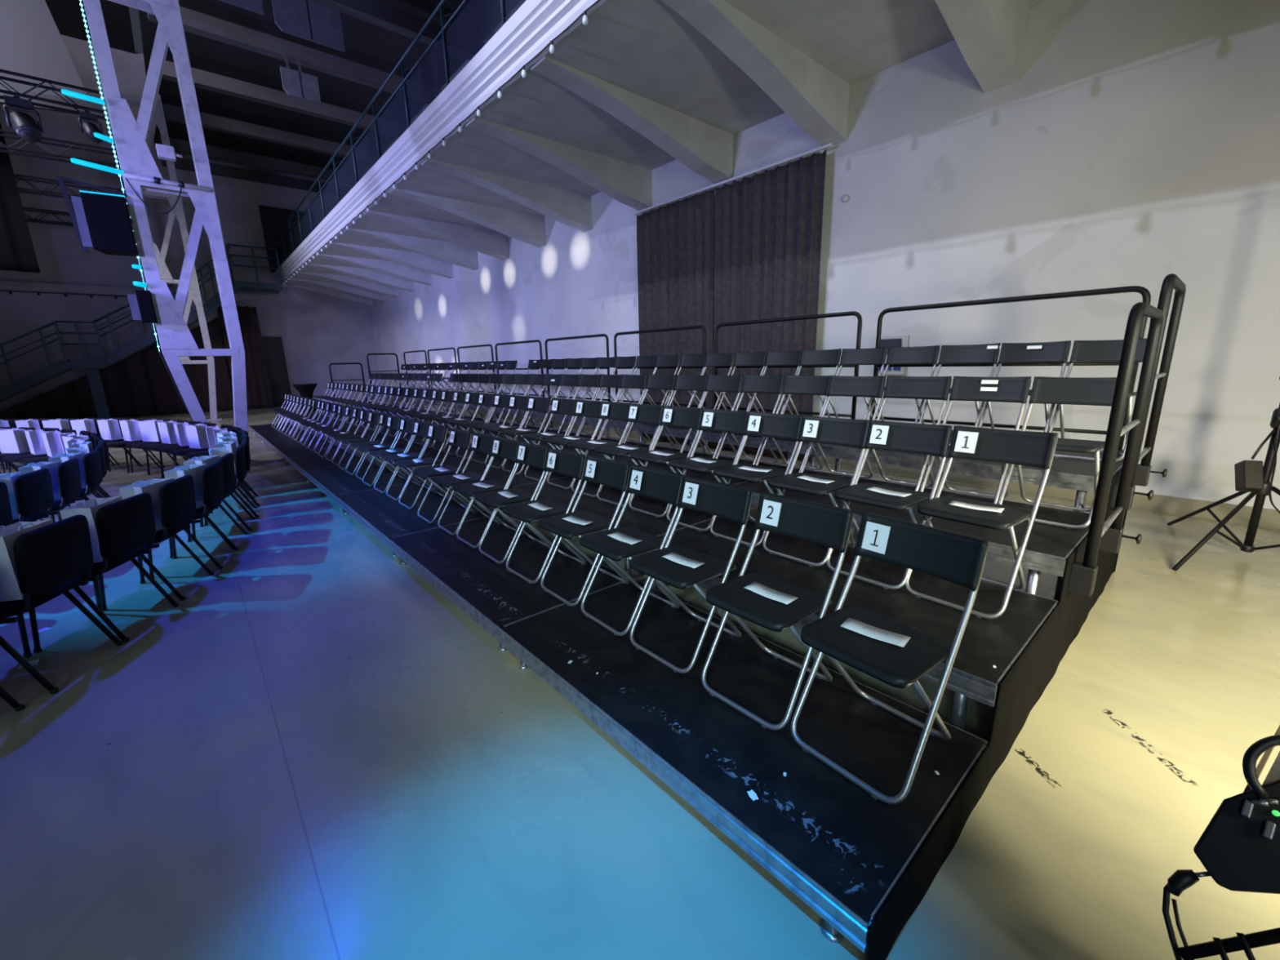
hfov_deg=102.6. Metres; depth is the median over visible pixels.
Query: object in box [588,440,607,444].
paper slip
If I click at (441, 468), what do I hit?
paper slip
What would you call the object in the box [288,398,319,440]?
folding chair
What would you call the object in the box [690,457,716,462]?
paper slip
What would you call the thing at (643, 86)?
gallery
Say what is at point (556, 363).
folding chair
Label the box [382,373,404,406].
folding chair
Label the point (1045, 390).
folding chair
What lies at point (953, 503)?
paper slip
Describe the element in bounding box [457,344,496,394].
guard rail
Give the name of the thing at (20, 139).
lighting truss
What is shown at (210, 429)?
paper bag
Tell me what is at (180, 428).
paper bag
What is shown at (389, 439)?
stage platform
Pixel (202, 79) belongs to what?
roof beam
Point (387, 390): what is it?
folding chair
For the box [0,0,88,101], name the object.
fabric
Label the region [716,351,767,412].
folding chair
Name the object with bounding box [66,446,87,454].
paper bag
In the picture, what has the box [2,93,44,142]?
light
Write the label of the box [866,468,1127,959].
stage skirt
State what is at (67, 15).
ceiling
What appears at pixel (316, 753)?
floor
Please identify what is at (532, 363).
folding chair
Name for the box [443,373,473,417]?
folding chair
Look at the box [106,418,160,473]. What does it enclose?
upholstered chair
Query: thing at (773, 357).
folding chair
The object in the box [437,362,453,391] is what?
folding chair
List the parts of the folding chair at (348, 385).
frame, backrest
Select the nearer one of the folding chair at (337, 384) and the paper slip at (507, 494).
the paper slip at (507, 494)
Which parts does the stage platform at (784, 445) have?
leg, frame, leg, leg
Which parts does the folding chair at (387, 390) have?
seat, backrest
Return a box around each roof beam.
[146,5,408,94]
[150,56,378,129]
[158,135,337,180]
[160,156,327,192]
[161,103,355,158]
[311,0,447,46]
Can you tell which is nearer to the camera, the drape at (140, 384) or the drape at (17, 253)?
the drape at (17, 253)
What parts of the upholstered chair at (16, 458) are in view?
leg, seat, backrest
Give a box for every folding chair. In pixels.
[268,393,293,427]
[271,394,296,429]
[273,395,297,431]
[275,395,303,432]
[279,395,305,434]
[281,396,310,436]
[285,397,314,438]
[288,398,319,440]
[292,399,324,443]
[297,400,328,444]
[300,401,333,448]
[304,402,338,451]
[310,403,344,453]
[313,382,331,413]
[314,404,352,457]
[315,382,335,413]
[320,382,339,415]
[321,406,360,461]
[323,382,345,416]
[326,383,346,417]
[328,407,367,465]
[330,383,351,419]
[333,408,377,470]
[334,383,355,420]
[338,384,361,422]
[341,411,386,475]
[343,384,368,423]
[347,385,371,425]
[351,413,399,480]
[352,385,378,426]
[357,415,407,486]
[359,373,377,402]
[359,385,385,427]
[363,373,382,402]
[365,386,391,430]
[368,373,386,403]
[368,417,422,493]
[370,386,398,432]
[372,373,393,404]
[377,373,399,405]
[377,386,405,434]
[381,420,436,501]
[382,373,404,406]
[384,387,414,436]
[388,373,409,407]
[392,364,405,387]
[392,388,423,439]
[394,423,453,509]
[395,373,417,408]
[397,364,411,387]
[399,373,423,409]
[400,388,433,440]
[402,364,416,387]
[405,373,431,410]
[407,363,421,388]
[409,389,448,444]
[412,363,427,388]
[412,373,437,411]
[413,428,476,524]
[418,363,434,389]
[418,390,453,448]
[419,373,444,412]
[424,363,439,390]
[429,391,471,451]
[431,362,447,390]
[433,432,501,535]
[434,373,462,415]
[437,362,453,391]
[440,391,479,455]
[441,362,462,391]
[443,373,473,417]
[446,361,469,391]
[452,373,483,418]
[452,436,524,548]
[453,392,495,459]
[458,361,478,392]
[462,373,493,420]
[466,360,487,393]
[467,393,510,464]
[474,373,506,421]
[475,360,497,393]
[475,441,551,564]
[482,395,529,469]
[484,373,519,424]
[485,360,506,393]
[493,360,517,395]
[497,373,533,426]
[499,395,551,475]
[502,448,586,583]
[511,373,548,428]
[515,359,540,396]
[522,398,577,481]
[524,373,564,431]
[527,359,552,398]
[537,455,630,606]
[541,358,567,399]
[541,373,582,433]
[545,399,603,489]
[550,357,582,405]
[557,373,599,436]
[567,357,598,399]
[569,400,628,497]
[577,373,622,439]
[579,464,684,635]
[583,356,615,401]
[595,403,662,506]
[598,374,647,444]
[600,355,636,403]
[620,355,657,404]
[623,374,675,448]
[628,405,703,517]
[629,475,752,673]
[640,354,680,406]
[663,353,706,407]
[663,374,706,452]
[666,408,747,531]
[680,374,743,457]
[688,352,734,410]
[701,492,853,730]
[709,411,802,546]
[715,374,785,464]
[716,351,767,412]
[747,350,801,414]
[755,375,831,472]
[762,415,870,566]
[782,348,841,417]
[791,512,988,804]
[800,375,886,479]
[826,419,952,589]
[829,346,887,419]
[866,345,940,423]
[871,375,951,491]
[904,425,1057,618]
[918,342,1000,446]
[920,376,1031,503]
[977,340,1071,432]
[998,376,1116,528]
[1048,337,1146,462]
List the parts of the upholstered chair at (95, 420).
backrest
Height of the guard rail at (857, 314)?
1.255 m
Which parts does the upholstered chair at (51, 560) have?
leg, leg, seat, under frame, backrest, leg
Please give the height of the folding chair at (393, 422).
0.785 m
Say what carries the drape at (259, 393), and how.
on the floor
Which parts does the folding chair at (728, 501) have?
seat, frame, seat rail, backrest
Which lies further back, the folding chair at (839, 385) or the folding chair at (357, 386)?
the folding chair at (357, 386)
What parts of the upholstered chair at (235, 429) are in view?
seat, backrest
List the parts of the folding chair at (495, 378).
frame, frame, backrest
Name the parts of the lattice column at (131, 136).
gusset plate, gusset plate, gusset plate, gusset plate, plate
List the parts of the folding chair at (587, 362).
frame, backrest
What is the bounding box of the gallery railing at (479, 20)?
[274,0,525,265]
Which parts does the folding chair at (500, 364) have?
frame, backrest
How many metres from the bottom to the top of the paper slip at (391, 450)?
0.007 m
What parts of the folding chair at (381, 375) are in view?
backrest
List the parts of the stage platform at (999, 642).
leg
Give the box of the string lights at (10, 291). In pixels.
[0,289,127,298]
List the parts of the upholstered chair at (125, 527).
leg, leg, leg, seat, under frame, backrest, leg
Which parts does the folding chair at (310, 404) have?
seat, frame, backrest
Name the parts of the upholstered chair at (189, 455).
seat, backrest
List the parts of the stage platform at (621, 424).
frame, leg, leg, leg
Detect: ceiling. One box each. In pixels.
[44,0,135,53]
[137,0,470,170]
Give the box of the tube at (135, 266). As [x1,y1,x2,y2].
[131,264,142,269]
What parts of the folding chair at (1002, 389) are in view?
frame, backrest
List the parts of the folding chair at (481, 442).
seat, frame, frame, backrest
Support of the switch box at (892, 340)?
attached to the wall at (1135, 142)
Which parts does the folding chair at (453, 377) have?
frame, frame, backrest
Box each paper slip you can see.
[385,448,398,452]
[398,453,408,457]
[412,458,423,462]
[435,466,448,471]
[453,474,470,479]
[473,482,493,488]
[497,490,518,497]
[516,428,528,431]
[528,502,552,511]
[542,432,555,435]
[561,515,593,524]
[564,436,579,439]
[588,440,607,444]
[607,531,642,544]
[617,444,636,449]
[650,450,673,455]
[662,551,704,568]
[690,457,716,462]
[737,466,772,471]
[744,582,798,604]
[796,475,834,483]
[840,617,910,647]
[866,486,911,497]
[948,500,1004,512]
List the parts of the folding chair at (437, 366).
backrest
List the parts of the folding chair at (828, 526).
seat, frame, backrest, seat rail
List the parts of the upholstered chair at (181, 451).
leg, seat, backrest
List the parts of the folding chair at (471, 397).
seat, frame, backrest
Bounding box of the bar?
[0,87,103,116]
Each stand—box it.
[1167,377,1279,570]
[1176,927,1279,959]
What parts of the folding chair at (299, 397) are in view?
seat, frame, backrest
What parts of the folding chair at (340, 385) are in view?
backrest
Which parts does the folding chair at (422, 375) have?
frame, backrest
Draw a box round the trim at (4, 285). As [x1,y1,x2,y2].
[0,280,276,302]
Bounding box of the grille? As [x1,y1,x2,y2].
[80,192,135,250]
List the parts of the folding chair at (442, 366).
backrest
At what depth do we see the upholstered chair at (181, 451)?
7.38 m
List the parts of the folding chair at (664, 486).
seat, frame, seat rail, backrest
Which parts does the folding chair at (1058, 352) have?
frame, backrest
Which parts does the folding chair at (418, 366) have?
backrest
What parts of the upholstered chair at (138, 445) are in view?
leg, seat, leg, backrest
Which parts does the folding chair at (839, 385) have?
frame, backrest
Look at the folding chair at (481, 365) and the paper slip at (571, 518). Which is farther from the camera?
the folding chair at (481, 365)
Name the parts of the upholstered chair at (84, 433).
seat, backrest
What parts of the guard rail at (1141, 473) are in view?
knob, frame, knob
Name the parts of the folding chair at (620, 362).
frame, backrest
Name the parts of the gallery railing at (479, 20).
post, post, post, post, post, post, post, handrail, post, post, post, post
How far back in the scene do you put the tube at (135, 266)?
7.55 m
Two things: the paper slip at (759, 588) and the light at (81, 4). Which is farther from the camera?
the light at (81, 4)
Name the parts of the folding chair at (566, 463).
seat, seat rail, frame, backrest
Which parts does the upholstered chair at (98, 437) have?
backrest, leg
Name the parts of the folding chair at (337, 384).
backrest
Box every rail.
[328,362,367,402]
[366,353,401,399]
[403,350,430,388]
[427,347,459,391]
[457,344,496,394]
[494,339,545,397]
[545,333,610,401]
[613,324,706,408]
[633,142,832,214]
[714,311,862,419]
[870,285,1151,453]
[1067,302,1163,596]
[1109,273,1186,510]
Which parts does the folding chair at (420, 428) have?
seat, frame, frame, backrest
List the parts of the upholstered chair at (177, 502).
leg, leg, leg, seat, under frame, backrest, leg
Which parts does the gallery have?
fascia moulding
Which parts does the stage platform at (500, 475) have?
frame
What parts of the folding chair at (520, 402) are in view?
frame, seat, backrest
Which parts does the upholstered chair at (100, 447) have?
leg, leg, backrest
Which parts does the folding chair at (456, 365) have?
frame, backrest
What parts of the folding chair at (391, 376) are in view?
frame, backrest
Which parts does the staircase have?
handrail, handrail, handrail, handrail, handrail, handrail, support post, handrail, handrail, handrail, handrail, handrail, handrail, handrail, handrail, handrail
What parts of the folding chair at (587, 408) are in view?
frame, seat, backrest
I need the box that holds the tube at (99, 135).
[93,132,113,143]
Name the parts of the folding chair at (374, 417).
seat, frame, backrest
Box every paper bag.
[0,419,9,426]
[0,428,30,453]
[0,471,21,519]
[0,519,53,601]
[14,418,40,429]
[17,460,61,502]
[24,428,47,454]
[40,430,63,457]
[41,418,71,430]
[48,452,86,488]
[58,431,75,453]
[59,496,122,562]
[62,434,88,453]
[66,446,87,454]
[67,437,89,448]
[69,441,93,453]
[70,418,97,435]
[97,418,122,439]
[118,477,173,532]
[119,418,142,441]
[137,419,163,441]
[157,420,177,444]
[163,463,207,509]
[173,422,189,446]
[183,454,219,466]
[184,423,209,448]
[204,425,218,448]
[208,446,227,457]
[213,427,227,443]
[214,440,236,474]
[216,431,236,437]
[216,435,238,447]
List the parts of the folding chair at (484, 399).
frame, seat, backrest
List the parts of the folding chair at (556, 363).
frame, frame, backrest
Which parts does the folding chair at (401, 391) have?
seat, backrest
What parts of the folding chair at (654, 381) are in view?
frame, backrest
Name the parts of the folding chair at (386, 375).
backrest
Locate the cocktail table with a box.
[292,383,319,413]
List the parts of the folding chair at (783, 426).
frame, seat, backrest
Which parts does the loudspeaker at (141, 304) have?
plate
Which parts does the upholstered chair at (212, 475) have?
leg, leg, leg, seat, under frame, backrest, leg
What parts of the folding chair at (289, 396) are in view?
seat, frame, backrest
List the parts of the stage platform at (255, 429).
frame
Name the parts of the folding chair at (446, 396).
seat, frame, backrest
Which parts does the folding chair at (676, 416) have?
frame, seat, backrest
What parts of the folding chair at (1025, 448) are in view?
seat, frame, backrest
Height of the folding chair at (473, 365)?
0.785 m
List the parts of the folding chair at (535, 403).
frame, seat, backrest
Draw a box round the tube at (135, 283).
[133,280,146,288]
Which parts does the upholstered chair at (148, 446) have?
leg, seat, leg, backrest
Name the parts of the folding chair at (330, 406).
seat, frame, frame, backrest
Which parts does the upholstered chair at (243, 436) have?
backrest, leg, leg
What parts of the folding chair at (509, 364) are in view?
frame, backrest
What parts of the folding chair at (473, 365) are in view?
backrest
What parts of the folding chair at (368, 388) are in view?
seat, backrest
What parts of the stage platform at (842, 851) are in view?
leg, leg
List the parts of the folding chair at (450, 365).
frame, backrest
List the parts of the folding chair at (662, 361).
frame, backrest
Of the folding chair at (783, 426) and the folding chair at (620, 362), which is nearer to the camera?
the folding chair at (783, 426)
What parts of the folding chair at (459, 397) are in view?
seat, frame, frame, backrest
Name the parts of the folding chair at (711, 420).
frame, seat, backrest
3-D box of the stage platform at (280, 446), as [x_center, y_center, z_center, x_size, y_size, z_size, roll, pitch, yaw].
[-6.323,-0.585,9.688,0.930,0.201,1.994,-12,17,-40]
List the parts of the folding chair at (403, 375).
frame, backrest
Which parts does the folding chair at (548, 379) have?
frame, frame, backrest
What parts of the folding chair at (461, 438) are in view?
seat, frame, backrest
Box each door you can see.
[258,204,305,272]
[261,336,293,407]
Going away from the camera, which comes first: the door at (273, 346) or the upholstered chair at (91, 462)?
the upholstered chair at (91, 462)
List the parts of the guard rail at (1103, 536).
knob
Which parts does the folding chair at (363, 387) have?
seat, frame, backrest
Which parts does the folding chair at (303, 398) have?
seat, frame, backrest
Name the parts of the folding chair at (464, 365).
frame, backrest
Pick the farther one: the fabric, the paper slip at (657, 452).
the fabric
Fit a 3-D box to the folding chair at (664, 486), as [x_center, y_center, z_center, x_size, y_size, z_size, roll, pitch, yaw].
[-0.048,0.359,2.795,0.464,0.785,0.430,-12,17,-39]
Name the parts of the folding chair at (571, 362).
frame, backrest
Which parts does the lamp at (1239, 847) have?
plug stem, barn door, barn door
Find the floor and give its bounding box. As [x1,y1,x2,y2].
[0,400,1279,959]
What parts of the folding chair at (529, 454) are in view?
seat, seat rail, frame, backrest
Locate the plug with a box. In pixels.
[841,194,848,202]
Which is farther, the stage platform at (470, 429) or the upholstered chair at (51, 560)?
the stage platform at (470, 429)
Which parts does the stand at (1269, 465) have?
leg, leg, leg, knob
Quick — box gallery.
[274,0,1045,306]
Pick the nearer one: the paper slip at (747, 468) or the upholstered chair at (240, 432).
the paper slip at (747, 468)
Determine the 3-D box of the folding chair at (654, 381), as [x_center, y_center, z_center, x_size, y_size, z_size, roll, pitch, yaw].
[0.101,-0.719,5.470,0.464,0.785,0.430,-13,17,-40]
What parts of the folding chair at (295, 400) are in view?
seat, frame, backrest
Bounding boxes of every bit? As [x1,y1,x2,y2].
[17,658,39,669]
[38,626,51,633]
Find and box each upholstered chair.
[0,418,19,470]
[0,426,18,473]
[0,426,35,473]
[0,481,12,528]
[0,514,123,693]
[0,685,25,711]
[1,427,60,472]
[4,418,48,469]
[5,468,53,526]
[18,429,76,466]
[28,492,179,653]
[34,449,102,522]
[35,430,90,462]
[38,457,81,520]
[49,444,106,520]
[58,417,76,429]
[62,439,109,509]
[84,417,115,465]
[89,432,112,497]
[95,435,110,497]
[97,474,213,610]
[105,417,140,466]
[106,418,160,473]
[124,418,177,474]
[141,419,187,477]
[147,461,239,577]
[154,421,202,478]
[168,422,216,468]
[168,452,248,558]
[184,424,232,459]
[191,444,255,538]
[192,426,252,488]
[204,438,259,525]
[209,433,259,513]
[237,429,258,496]
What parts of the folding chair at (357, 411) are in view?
seat, frame, frame, backrest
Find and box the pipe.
[121,172,211,214]
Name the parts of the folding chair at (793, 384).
frame, backrest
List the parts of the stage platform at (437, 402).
frame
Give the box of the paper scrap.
[746,790,758,800]
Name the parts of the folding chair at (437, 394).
seat, frame, backrest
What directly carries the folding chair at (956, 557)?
on the stage platform at (842, 851)
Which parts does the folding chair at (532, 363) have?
frame, frame, backrest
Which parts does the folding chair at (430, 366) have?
backrest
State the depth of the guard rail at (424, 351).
14.21 m
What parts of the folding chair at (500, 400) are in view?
seat, frame, backrest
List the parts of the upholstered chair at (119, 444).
leg, seat, leg, leg, backrest, leg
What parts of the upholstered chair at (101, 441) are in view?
leg, leg, backrest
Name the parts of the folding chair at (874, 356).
frame, backrest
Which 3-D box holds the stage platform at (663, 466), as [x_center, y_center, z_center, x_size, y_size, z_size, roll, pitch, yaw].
[0.352,0.132,4.943,0.950,0.646,1.994,-12,17,-40]
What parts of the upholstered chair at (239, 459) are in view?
leg, leg, leg, backrest, leg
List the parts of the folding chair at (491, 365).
frame, backrest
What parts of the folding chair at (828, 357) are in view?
frame, backrest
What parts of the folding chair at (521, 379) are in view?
frame, backrest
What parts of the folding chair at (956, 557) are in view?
seat, frame, backrest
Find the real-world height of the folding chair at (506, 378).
0.785 m
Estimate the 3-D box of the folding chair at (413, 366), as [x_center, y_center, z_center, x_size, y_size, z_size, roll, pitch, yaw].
[-6.368,-2.795,14.118,0.464,0.785,0.430,-12,17,-40]
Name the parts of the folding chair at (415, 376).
frame, backrest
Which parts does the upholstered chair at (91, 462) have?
leg, under frame, seat, backrest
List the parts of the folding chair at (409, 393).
seat, backrest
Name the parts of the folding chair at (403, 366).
backrest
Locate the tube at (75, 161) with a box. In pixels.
[70,158,124,175]
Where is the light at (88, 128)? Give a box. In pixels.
[78,108,103,142]
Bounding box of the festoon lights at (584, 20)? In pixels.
[281,0,599,285]
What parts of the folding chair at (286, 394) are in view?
frame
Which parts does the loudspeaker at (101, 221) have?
plate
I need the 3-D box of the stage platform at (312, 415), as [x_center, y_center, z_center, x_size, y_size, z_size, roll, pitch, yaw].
[-8.254,-1.473,13.206,0.940,0.433,1.994,-12,17,-40]
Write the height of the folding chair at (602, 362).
0.785 m
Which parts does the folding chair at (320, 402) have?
seat, frame, backrest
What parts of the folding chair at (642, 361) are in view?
frame, frame, backrest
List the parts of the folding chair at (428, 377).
frame, frame, backrest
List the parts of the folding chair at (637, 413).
frame, seat, backrest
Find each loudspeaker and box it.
[56,175,138,256]
[127,289,157,323]
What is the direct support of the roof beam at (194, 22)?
attached to the wall at (1135, 142)
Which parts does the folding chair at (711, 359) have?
frame, backrest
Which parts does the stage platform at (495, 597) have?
leg, leg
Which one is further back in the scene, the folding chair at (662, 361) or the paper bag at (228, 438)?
the folding chair at (662, 361)
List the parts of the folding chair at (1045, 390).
frame, frame, backrest, seat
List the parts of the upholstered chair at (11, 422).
backrest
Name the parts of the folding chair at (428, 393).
seat, frame, backrest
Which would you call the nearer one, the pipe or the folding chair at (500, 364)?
the pipe
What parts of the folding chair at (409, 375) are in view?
backrest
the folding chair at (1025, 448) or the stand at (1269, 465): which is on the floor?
the stand at (1269, 465)
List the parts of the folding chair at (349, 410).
seat, frame, frame, backrest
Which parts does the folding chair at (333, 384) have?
backrest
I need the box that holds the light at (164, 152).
[155,143,182,161]
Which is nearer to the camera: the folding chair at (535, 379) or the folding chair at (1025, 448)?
the folding chair at (1025, 448)
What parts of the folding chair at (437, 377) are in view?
frame, backrest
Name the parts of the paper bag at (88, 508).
handle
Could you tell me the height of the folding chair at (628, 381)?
0.785 m
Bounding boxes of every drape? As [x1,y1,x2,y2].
[0,123,39,272]
[0,318,233,420]
[217,305,274,408]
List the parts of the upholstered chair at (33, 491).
seat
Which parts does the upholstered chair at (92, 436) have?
backrest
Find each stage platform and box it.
[248,422,297,435]
[257,428,316,450]
[268,436,337,457]
[282,447,368,482]
[302,411,341,417]
[303,461,416,510]
[315,415,359,423]
[332,421,391,448]
[334,400,385,406]
[334,481,490,556]
[349,429,426,448]
[355,404,408,410]
[366,393,424,409]
[371,408,443,417]
[386,395,427,408]
[388,515,628,651]
[389,439,484,482]
[405,413,484,438]
[412,398,487,436]
[419,453,568,516]
[444,420,551,439]
[445,401,536,426]
[488,407,599,435]
[498,429,642,453]
[499,578,987,953]
[504,476,718,577]
[551,413,693,448]
[586,444,796,484]
[632,516,1057,730]
[643,424,840,474]
[734,467,1089,604]
[799,440,1124,512]
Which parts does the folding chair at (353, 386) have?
seat, backrest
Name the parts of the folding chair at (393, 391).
seat, backrest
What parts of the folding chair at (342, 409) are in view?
seat, frame, frame, backrest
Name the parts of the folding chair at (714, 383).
frame, backrest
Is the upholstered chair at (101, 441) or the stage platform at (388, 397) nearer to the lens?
the upholstered chair at (101, 441)
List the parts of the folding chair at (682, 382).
frame, frame, backrest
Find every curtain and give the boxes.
[636,188,714,446]
[712,147,826,460]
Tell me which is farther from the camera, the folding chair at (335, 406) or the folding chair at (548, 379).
the folding chair at (335, 406)
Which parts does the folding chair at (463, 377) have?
frame, backrest, frame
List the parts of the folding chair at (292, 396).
seat, frame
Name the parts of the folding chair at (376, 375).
frame, backrest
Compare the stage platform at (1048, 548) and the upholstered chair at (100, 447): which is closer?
the stage platform at (1048, 548)
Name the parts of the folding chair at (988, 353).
frame, backrest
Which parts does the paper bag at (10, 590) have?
handle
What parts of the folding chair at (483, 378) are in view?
frame, backrest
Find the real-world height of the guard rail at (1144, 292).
1.255 m
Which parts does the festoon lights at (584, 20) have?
bulb, bulb, bulb, bulb, bulb, bulb, bulb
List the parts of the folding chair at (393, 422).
seat, frame, frame, backrest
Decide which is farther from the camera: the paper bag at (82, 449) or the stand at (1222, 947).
the paper bag at (82, 449)
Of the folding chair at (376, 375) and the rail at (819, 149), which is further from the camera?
the folding chair at (376, 375)
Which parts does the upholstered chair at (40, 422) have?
backrest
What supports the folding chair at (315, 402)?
on the stage platform at (280, 446)
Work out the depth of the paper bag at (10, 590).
2.53 m
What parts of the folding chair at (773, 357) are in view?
frame, backrest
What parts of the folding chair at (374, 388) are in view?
seat, frame, backrest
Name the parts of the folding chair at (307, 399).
seat, frame, backrest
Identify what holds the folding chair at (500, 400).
on the stage platform at (500, 475)
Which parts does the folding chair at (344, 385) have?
backrest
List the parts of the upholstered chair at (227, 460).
leg, leg, leg, seat, backrest, leg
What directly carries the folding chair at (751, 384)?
on the stage platform at (663, 466)
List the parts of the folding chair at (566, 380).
frame, backrest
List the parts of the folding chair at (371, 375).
backrest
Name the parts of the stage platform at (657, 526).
frame, leg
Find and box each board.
[219,0,264,15]
[271,0,345,52]
[280,52,320,103]
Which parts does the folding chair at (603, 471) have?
seat, frame, seat rail, backrest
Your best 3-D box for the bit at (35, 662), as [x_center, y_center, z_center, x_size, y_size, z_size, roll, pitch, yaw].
[-3.408,1.026,2.859,0.080,0.002,0.080,-11,16,-36]
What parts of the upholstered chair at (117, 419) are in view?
seat, leg, backrest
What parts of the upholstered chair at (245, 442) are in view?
backrest, leg, leg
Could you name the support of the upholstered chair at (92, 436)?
on the floor
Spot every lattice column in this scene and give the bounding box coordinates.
[83,0,257,464]
[118,84,222,420]
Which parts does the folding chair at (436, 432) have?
seat, seat rail, frame, backrest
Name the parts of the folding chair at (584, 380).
frame, backrest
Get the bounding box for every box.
[880,334,909,355]
[1234,428,1276,492]
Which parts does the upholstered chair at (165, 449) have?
leg, seat, backrest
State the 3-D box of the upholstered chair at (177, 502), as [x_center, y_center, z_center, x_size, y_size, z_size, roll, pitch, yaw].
[-3.526,0.419,3.689,0.517,0.830,0.502,-6,14,-19]
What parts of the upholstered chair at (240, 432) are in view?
backrest, leg, leg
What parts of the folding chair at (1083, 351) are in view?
frame, frame, backrest, seat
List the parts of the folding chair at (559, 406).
frame, seat, backrest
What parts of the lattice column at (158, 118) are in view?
gusset plate, gusset plate, gusset plate, gusset plate, gusset plate, plate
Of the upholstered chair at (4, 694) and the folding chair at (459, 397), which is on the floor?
the upholstered chair at (4, 694)
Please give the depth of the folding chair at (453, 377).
9.71 m
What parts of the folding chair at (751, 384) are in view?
frame, backrest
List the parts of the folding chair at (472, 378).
frame, frame, backrest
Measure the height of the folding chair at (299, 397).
0.785 m
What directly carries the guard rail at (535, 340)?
attached to the stage platform at (460, 406)
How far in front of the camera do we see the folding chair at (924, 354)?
4.51 m
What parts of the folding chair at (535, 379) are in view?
frame, frame, backrest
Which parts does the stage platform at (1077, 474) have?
leg, frame, leg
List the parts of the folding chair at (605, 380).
frame, backrest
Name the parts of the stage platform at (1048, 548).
leg, leg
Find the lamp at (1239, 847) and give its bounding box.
[1161,724,1279,959]
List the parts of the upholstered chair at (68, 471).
seat, under frame, backrest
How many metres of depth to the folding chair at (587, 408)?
4.91 m
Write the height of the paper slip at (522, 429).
0.007 m
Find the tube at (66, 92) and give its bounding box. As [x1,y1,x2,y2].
[61,88,104,105]
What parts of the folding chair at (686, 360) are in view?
frame, backrest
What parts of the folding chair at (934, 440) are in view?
frame, seat, backrest, seat rail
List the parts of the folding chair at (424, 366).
backrest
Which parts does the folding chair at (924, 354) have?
frame, backrest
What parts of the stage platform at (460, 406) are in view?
frame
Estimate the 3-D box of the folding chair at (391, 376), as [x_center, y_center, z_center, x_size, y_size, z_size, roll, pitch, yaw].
[-6.191,-2.199,12.496,0.464,0.785,0.430,-12,17,-39]
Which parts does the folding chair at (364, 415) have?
seat, frame, frame, backrest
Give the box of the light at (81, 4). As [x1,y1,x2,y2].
[79,0,193,421]
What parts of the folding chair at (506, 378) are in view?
frame, frame, backrest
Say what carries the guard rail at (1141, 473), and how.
attached to the stage platform at (1077, 474)
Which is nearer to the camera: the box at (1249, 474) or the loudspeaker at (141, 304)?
the box at (1249, 474)
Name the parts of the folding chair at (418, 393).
seat, backrest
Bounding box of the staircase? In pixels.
[0,243,282,419]
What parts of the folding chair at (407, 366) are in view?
backrest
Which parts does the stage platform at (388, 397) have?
frame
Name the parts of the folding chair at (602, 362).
frame, backrest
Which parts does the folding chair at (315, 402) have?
seat, frame, frame, backrest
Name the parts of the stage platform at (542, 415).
frame, leg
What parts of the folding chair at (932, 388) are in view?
frame, backrest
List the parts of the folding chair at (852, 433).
seat, frame, backrest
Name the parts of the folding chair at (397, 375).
frame, backrest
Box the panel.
[872,359,906,374]
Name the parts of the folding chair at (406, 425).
seat, frame, frame, backrest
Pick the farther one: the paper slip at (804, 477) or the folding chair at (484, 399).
the folding chair at (484, 399)
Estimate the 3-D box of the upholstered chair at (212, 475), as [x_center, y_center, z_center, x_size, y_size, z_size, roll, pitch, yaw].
[-3.731,0.299,4.227,0.517,0.830,0.502,-7,14,-24]
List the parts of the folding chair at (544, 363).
frame, frame, backrest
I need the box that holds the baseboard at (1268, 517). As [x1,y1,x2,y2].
[386,399,1279,528]
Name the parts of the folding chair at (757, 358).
frame, backrest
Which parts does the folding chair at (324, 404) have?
seat, frame, backrest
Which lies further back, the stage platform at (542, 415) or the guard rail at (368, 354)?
the guard rail at (368, 354)
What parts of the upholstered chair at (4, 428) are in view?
backrest, leg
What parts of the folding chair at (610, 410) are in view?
frame, seat, backrest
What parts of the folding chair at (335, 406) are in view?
seat, frame, backrest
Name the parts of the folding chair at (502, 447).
seat, frame, frame, backrest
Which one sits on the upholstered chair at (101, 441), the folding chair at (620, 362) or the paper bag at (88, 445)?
the paper bag at (88, 445)
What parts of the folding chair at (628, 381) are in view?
frame, backrest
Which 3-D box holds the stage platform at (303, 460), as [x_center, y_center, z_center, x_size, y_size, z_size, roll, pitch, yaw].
[-5.007,-0.275,8.215,0.930,0.201,1.994,-12,17,-40]
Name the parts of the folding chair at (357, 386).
seat, frame, backrest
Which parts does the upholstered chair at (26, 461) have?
seat, backrest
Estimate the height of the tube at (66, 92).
0.083 m
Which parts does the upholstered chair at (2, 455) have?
leg, leg, seat, backrest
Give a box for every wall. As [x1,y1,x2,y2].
[0,34,382,412]
[370,0,1279,510]
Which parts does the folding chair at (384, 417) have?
seat, frame, frame, backrest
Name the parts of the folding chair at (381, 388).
seat, frame, backrest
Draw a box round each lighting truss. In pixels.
[0,68,109,120]
[0,128,120,169]
[13,173,128,206]
[22,206,135,233]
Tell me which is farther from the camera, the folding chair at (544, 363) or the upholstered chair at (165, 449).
the folding chair at (544, 363)
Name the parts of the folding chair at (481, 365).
frame, backrest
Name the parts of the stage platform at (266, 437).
frame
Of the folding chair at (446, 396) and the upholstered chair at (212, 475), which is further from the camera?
the folding chair at (446, 396)
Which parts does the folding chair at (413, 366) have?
backrest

